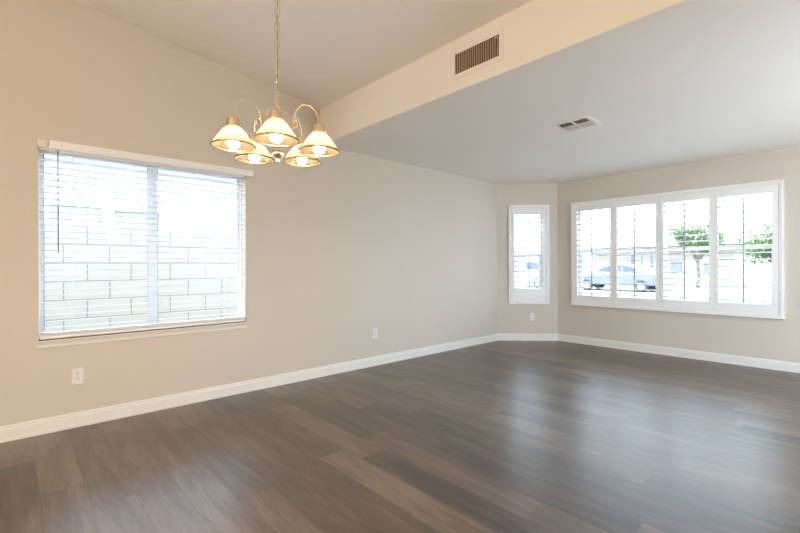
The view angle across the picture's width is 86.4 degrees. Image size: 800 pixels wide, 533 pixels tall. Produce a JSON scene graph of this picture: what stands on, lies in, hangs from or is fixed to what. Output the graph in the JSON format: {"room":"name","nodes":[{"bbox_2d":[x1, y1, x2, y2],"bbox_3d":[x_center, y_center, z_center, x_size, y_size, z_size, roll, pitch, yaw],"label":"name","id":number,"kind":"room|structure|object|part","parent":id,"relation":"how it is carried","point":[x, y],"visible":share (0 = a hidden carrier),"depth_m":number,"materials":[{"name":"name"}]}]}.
{"room":"empty living room","nodes":[
{"label":"empty living room","id":0,"kind":"room"},
{"bbox_2d":[0,0,497,425],"bbox_3d":[-1.744,-0.624,3.766,8.800,3.777,0.150,0,0,-42],"label":"wall","id":1,"kind":"structure","parent":0,"point":[342,248],"depth_m":3.81,"materials":[{"name":"beige paint"}]},
{"bbox_2d":[71,367,83,384],"bbox_3d":[-2.350,0.799,3.103,0.072,0.118,0.009,0,0,-42],"label":"wall outlet","id":2,"kind":"object","parent":1,"relation":"attached to","point":[77,374],"visible":1,"depth_m":3.10,"materials":[{"name":"white plastic"}]},
{"bbox_2d":[38,147,242,338],"bbox_3d":[-2.045,-0.169,3.535,1.470,1.370,0.055,0,0,-42],"label":"window","id":3,"kind":"structure","parent":1,"relation":"in","point":[150,256],"depth_m":3.50,"materials":[{"name":"white plastic"}]},
{"bbox_3d":[-2.310,-0.167,3.283,0.711,1.342,0.020,0,0,-42],"label":"sash","id":4,"kind":"part","parent":3,"relation":"part of","materials":[{"name":"glass"}]},
{"bbox_2d":[37,139,252,339],"bbox_3d":[-1.960,-0.190,3.485,1.538,1.400,0.084,0,0,-42],"label":"horizontal blind","id":5,"kind":"object","parent":3,"relation":"attached to","point":[58,147],"visible":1,"depth_m":3.34,"materials":[{"name":"white plastic"}]},
{"bbox_3d":[-1.990,0.499,3.478,1.454,0.022,0.052,0,0,-42],"label":"rail","id":6,"kind":"part","parent":5,"relation":"part of","materials":[{"name":"white plastic"}]},
{"bbox_3d":[-1.790,-0.170,3.783,0.731,1.342,0.020,0,0,-42],"label":"sash","id":7,"kind":"part","parent":3,"relation":"part of","materials":[{"name":"glass"}]},
{"bbox_2d":[37,322,247,348],"bbox_3d":[-1.993,0.541,3.480,1.484,0.050,0.093,0,0,-42],"label":"sill","id":8,"kind":"structure","parent":1,"relation":"attached to","point":[133,332],"depth_m":3.33,"materials":[{"name":"white paint"}]},
{"bbox_2d":[0,333,497,442],"bbox_3d":[-1.648,1.112,3.737,8.590,0.106,0.017,0,0,-42],"label":"baseboard","id":9,"kind":"structure","parent":1,"relation":"attached to","point":[32,428],"depth_m":3.67,"materials":[{"name":"white paint"}]},
{"bbox_2d":[372,328,376,338],"bbox_3d":[-0.295,0.784,4.975,0.072,0.118,0.009,0,0,-42],"label":"wall outlet","id":10,"kind":"object","parent":1,"relation":"attached to","point":[374,331],"visible":1,"depth_m":4.97,"materials":[{"name":"white plastic"}]},
{"bbox_2d":[78,0,531,108],"bbox_3d":[-1.042,-2.104,0.654,5.655,0.934,5.700,0,0,-42],"label":"ceiling","id":11,"kind":"structure","parent":0,"point":[330,50],"depth_m":3.21,"materials":[{"name":"white paint"}]},
{"bbox_2d":[210,0,339,166],"bbox_3d":[-0.562,-1.175,1.904,0.536,1.421,0.534,0,0,-42],"label":"chandelier","id":12,"kind":"object","parent":11,"relation":"hanging from","point":[275,133],"visible":1,"depth_m":1.86,"materials":[{"name":"white glass"}]},
{"bbox_3d":[-0.706,-0.552,1.802,0.178,0.082,0.178,0,0,-32],"label":"lamp shade","id":13,"kind":"part","parent":12,"relation":"part of","materials":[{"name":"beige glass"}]},
{"bbox_3d":[-0.706,-0.527,1.802,0.049,0.054,0.049,0,0,-32],"label":"light bulb","id":14,"kind":"part","parent":12,"relation":"part of","materials":[{"name":"white glass"}]},
{"bbox_3d":[-0.632,-0.628,1.849,0.184,0.188,0.008,0,0,-32],"label":"arm","id":15,"kind":"part","parent":12,"relation":"part of","materials":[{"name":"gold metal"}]},
{"bbox_3d":[-0.692,-0.552,2.023,0.178,0.082,0.178,0,0,40],"label":"lamp shade","id":16,"kind":"part","parent":12,"relation":"part of","materials":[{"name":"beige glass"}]},
{"bbox_3d":[-0.692,-0.527,2.023,0.049,0.054,0.049,0,0,40],"label":"light bulb","id":17,"kind":"part","parent":12,"relation":"part of","materials":[{"name":"white glass"}]},
{"bbox_3d":[-0.625,-0.629,1.966,0.184,0.188,0.008,0,0,40],"label":"arm","id":18,"kind":"part","parent":12,"relation":"part of","materials":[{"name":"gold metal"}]},
{"bbox_3d":[-0.500,-0.528,1.721,0.049,0.054,0.049,0,0,-14],"label":"light bulb","id":19,"kind":"part","parent":12,"relation":"part of","materials":[{"name":"white glass"}]},
{"bbox_3d":[-0.500,-0.553,1.721,0.178,0.082,0.178,0,0,-14],"label":"lamp shade","id":20,"kind":"part","parent":12,"relation":"part of","materials":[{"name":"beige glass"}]},
{"bbox_3d":[-0.523,-0.629,1.806,0.008,0.188,0.184,0,0,-14],"label":"arm","id":21,"kind":"part","parent":12,"relation":"part of","materials":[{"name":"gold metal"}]},
{"bbox_3d":[-0.550,-1.317,1.902,0.019,1.079,0.019,0,0,-42],"label":"chain","id":22,"kind":"part","parent":12,"relation":"part of","materials":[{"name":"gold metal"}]},
{"bbox_3d":[-0.547,-1.312,1.902,0.007,1.090,0.015,0,0,-16],"label":"power cord","id":23,"kind":"part","parent":12,"relation":"part of","materials":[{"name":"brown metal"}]},
{"bbox_3d":[-0.511,-0.629,1.996,0.008,0.188,0.184,0,0,22],"label":"arm","id":24,"kind":"part","parent":12,"relation":"part of","materials":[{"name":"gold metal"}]},
{"bbox_3d":[-0.448,-0.629,1.896,0.184,0.188,0.008,0,0,4],"label":"arm","id":25,"kind":"part","parent":12,"relation":"part of","materials":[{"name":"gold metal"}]},
{"bbox_3d":[-0.478,-0.528,2.078,0.049,0.054,0.049,0,0,22],"label":"light bulb","id":26,"kind":"part","parent":12,"relation":"part of","materials":[{"name":"white glass"}]},
{"bbox_3d":[-0.478,-0.553,2.078,0.178,0.082,0.178,0,0,22],"label":"lamp shade","id":27,"kind":"part","parent":12,"relation":"part of","materials":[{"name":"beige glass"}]},
{"bbox_3d":[-0.359,-0.528,1.891,0.049,0.054,0.049,0,0,4],"label":"light bulb","id":28,"kind":"part","parent":12,"relation":"part of","materials":[{"name":"white glass"}]},
{"bbox_3d":[-0.360,-0.553,1.891,0.178,0.082,0.178,0,0,4],"label":"lamp shade","id":29,"kind":"part","parent":12,"relation":"part of","materials":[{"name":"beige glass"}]},
{"bbox_2d":[0,340,799,532],"bbox_3d":[0.407,1.220,1.968,9.545,0.120,5.700,0,0,-42],"label":"floor","id":30,"kind":"structure","parent":0,"point":[500,436],"depth_m":2.61,"materials":[{"name":"wood"}]},
{"bbox_2d":[497,183,557,333],"bbox_3d":[1.983,-0.046,6.688,0.926,2.590,0.150,0,0,3],"label":"wall","id":31,"kind":"structure","parent":0,"point":[511,318],"depth_m":6.62,"materials":[{"name":"beige paint"}]},
{"bbox_2d":[498,333,557,340],"bbox_3d":[1.983,1.096,6.606,0.926,0.106,0.017,0,0,3],"label":"baseboard","id":32,"kind":"structure","parent":31,"relation":"attached to","point":[501,336],"depth_m":6.60,"materials":[{"name":"white paint"}]},
{"bbox_2d":[514,215,541,288],"bbox_3d":[1.994,-0.211,6.712,0.495,1.340,0.060,0,0,3],"label":"window","id":33,"kind":"structure","parent":31,"relation":"in","point":[540,253],"depth_m":6.68,"materials":[{"name":"white plastic"}]},
{"bbox_3d":[1.995,0.109,6.711,0.425,0.629,0.044,0,0,3],"label":"sash","id":34,"kind":"part","parent":33,"relation":"part of","materials":[{"name":"glass"}]},
{"bbox_2d":[508,205,549,303],"bbox_3d":[1.995,-0.186,6.585,0.622,1.530,0.101,0,0,3],"label":"plantation shutter","id":35,"kind":"object","parent":33,"relation":"attached to","point":[542,295],"visible":1,"depth_m":6.58,"materials":[{"name":"white paint"}]},
{"bbox_3d":[1.987,-0.215,6.540,0.016,1.093,0.010,0,0,3],"label":"tilt rod","id":36,"kind":"part","parent":35,"relation":"part of","materials":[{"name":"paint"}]},
{"bbox_2d":[530,313,534,320],"bbox_3d":[2.053,0.783,6.606,0.072,0.118,0.009,0,0,3],"label":"wall outlet","id":37,"kind":"object","parent":31,"relation":"attached to","point":[532,315],"visible":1,"depth_m":6.60,"materials":[{"name":"white plastic"}]},
{"bbox_2d":[320,0,799,183],"bbox_3d":[2.451,-1.503,3.836,3.990,0.428,5.700,0,0,-42],"label":"ceiling","id":38,"kind":"structure","parent":0,"point":[667,82],"depth_m":3.30,"materials":[{"name":"white paint"}]},
{"bbox_2d":[451,27,502,79],"bbox_3d":[0.529,-1.476,2.973,0.013,0.208,0.446,0,0,-42],"label":"ceiling vent","id":39,"kind":"object","parent":38,"relation":"in","point":[487,50],"visible":1,"depth_m":2.96,"materials":[{"name":"white metal"}]},
{"bbox_2d":[552,115,601,132],"bbox_3d":[1.597,-1.281,3.845,0.300,0.011,0.330,0,0,-42],"label":"ceiling vent","id":40,"kind":"object","parent":38,"relation":"in","point":[587,121],"visible":1,"depth_m":3.83,"materials":[{"name":"white metal"}]},
{"bbox_2d":[557,146,799,362],"bbox_3d":[4.126,-0.052,4.855,0.150,2.590,4.955,0,0,-42],"label":"wall","id":41,"kind":"structure","parent":0,"point":[764,338],"depth_m":5.26,"materials":[{"name":"beige paint"}]},
{"bbox_2d":[578,203,772,304],"bbox_3d":[3.475,-0.200,5.606,0.060,1.370,2.270,0,0,-42],"label":"window","id":42,"kind":"structure","parent":41,"relation":"in","point":[580,279],"depth_m":5.58,"materials":[{"name":"white plastic"}]},
{"bbox_3d":[3.093,0.100,6.024,0.044,0.701,1.065,0,0,-42],"label":"sash","id":43,"kind":"part","parent":42,"relation":"part of","materials":[{"name":"glass"}]},
{"bbox_2d":[570,179,784,318],"bbox_3d":[3.382,-0.188,5.519,0.101,1.528,2.396,0,0,-42],"label":"plantation shutter","id":44,"kind":"object","parent":42,"relation":"attached to","point":[713,306],"visible":1,"depth_m":5.28,"materials":[{"name":"white paint"}]},
{"bbox_3d":[2.763,-0.182,6.131,0.010,1.197,0.016,0,0,-42],"label":"tilt rod","id":45,"kind":"part","parent":44,"relation":"part of","materials":[{"name":"paint"}]},
{"bbox_3d":[2.801,-0.185,6.167,0.028,1.444,0.566,0,0,-42],"label":"panel","id":46,"kind":"part","parent":44,"relation":"part of","materials":[{"name":"white paint"}]},
{"bbox_3d":[3.146,-0.183,5.710,0.010,1.197,0.016,0,0,-42],"label":"tilt rod","id":47,"kind":"part","parent":44,"relation":"part of","materials":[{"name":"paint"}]},
{"bbox_3d":[3.185,-0.186,5.746,0.028,1.444,0.568,0,0,-42],"label":"panel","id":48,"kind":"part","parent":44,"relation":"part of","materials":[{"name":"white paint"}]},
{"bbox_3d":[3.533,-0.184,5.285,0.010,1.197,0.016,0,0,-42],"label":"tilt rod","id":49,"kind":"part","parent":44,"relation":"part of","materials":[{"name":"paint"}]},
{"bbox_3d":[3.572,-0.187,5.322,0.028,1.444,0.573,0,0,-42],"label":"panel","id":50,"kind":"part","parent":44,"relation":"part of","materials":[{"name":"white paint"}]},
{"bbox_3d":[3.922,-0.185,4.859,0.010,1.197,0.016,0,0,-42],"label":"tilt rod","id":51,"kind":"part","parent":44,"relation":"part of","materials":[{"name":"paint"}]},
{"bbox_3d":[3.964,-0.188,4.891,0.028,1.444,0.586,0,0,-42],"label":"panel","id":52,"kind":"part","parent":44,"relation":"part of","materials":[{"name":"white paint"}]},
{"bbox_3d":[3.854,0.098,5.189,0.044,0.701,1.075,0,0,-42],"label":"sash","id":53,"kind":"part","parent":42,"relation":"part of","materials":[{"name":"glass"}]},
{"bbox_2d":[558,334,799,372],"bbox_3d":[4.038,1.091,4.834,0.017,0.106,4.745,0,0,-42],"label":"baseboard","id":54,"kind":"structure","parent":41,"relation":"attached to","point":[794,367],"depth_m":5.30,"materials":[{"name":"white paint"}]},
{"label":"outside","id":55,"kind":"structure","parent":0,"visible":0},
{"bbox_2d":[527,272,771,290],"bbox_3d":[38.186,1.294,46.811,60.500,0.200,110.000,0,0,-42],"label":"gravel","id":56,"kind":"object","parent":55,"point":[584,273],"depth_m":27.44,"materials":[{"name":"white gravel"}]},
{"bbox_2d":[582,221,771,283],"bbox_3d":[26.435,-1.163,36.311,9.400,4.820,17.900,0,0,-42],"label":"house","id":57,"kind":"structure","parent":56,"relation":"on","point":[746,228],"depth_m":34.37,"materials":[{"name":"beige paint"}]},
{"bbox_2d":[667,219,725,287],"bbox_3d":[18.233,-0.818,26.173,3.527,4.227,3.199,0,0,-42],"label":"tree","id":58,"kind":"object","parent":56,"relation":"on","point":[691,231],"visible":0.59,"depth_m":25.93,"materials":[{"name":"green plant"}]},
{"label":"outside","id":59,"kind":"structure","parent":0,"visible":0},
{"bbox_2d":[583,293,771,303],"bbox_3d":[-9.303,1.512,3.536,51.000,0.200,110.000,0,0,-42],"label":"yard","id":60,"kind":"structure","parent":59,"point":[764,302],"depth_m":17.56,"materials":[{"name":"white"}]},
{"bbox_2d":[44,155,236,232],"bbox_3d":[-7.435,-0.812,9.640,16.800,4.420,6.300,0,0,-42],"label":"sky","id":61,"kind":"structure","parent":60,"relation":"on","point":[51,170],"depth_m":8.05,"materials":[{"name":"white paint"}]},
{"bbox_2d":[45,225,526,331],"bbox_3d":[-3.372,0.474,4.817,17.500,1.830,0.200,0,0,-42],"label":"wall","id":62,"kind":"structure","parent":60,"relation":"on","point":[211,276],"depth_m":4.94,"materials":[{"name":"white brick"}]},
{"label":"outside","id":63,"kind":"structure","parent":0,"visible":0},
{"bbox_2d":[527,284,771,300],"bbox_3d":[12.686,1.421,23.574,8.500,0.180,110.000,0,0,-42],"label":"street","id":64,"kind":"structure","parent":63,"point":[620,291],"depth_m":21.11,"materials":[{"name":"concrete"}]},
{"bbox_2d":[526,262,538,287],"bbox_3d":[8.325,0.480,28.281,1.780,1.720,4.590,0,0,-42],"label":"car","id":65,"kind":"object","parent":64,"relation":"on","point":[527,263],"visible":0.12,"depth_m":26.91,"materials":[{"name":"white paint"}]},
{"bbox_2d":[583,264,670,291],"bbox_3d":[12.108,0.603,23.536,1.780,1.460,4.600,0,0,-42],"label":"car","id":66,"kind":"object","parent":64,"relation":"on","point":[620,269],"visible":0.73,"depth_m":22.60,"materials":[{"name":"blue paint"}]},
{"bbox_2d":[733,223,771,265],"bbox_3d":[16.055,-0.329,17.907,3.226,3.328,3.585,0,0,38],"label":"tree","id":67,"kind":"object","parent":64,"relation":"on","point":[766,235],"visible":0.27,"depth_m":18.17,"materials":[{"name":"green plant"}]}
]}

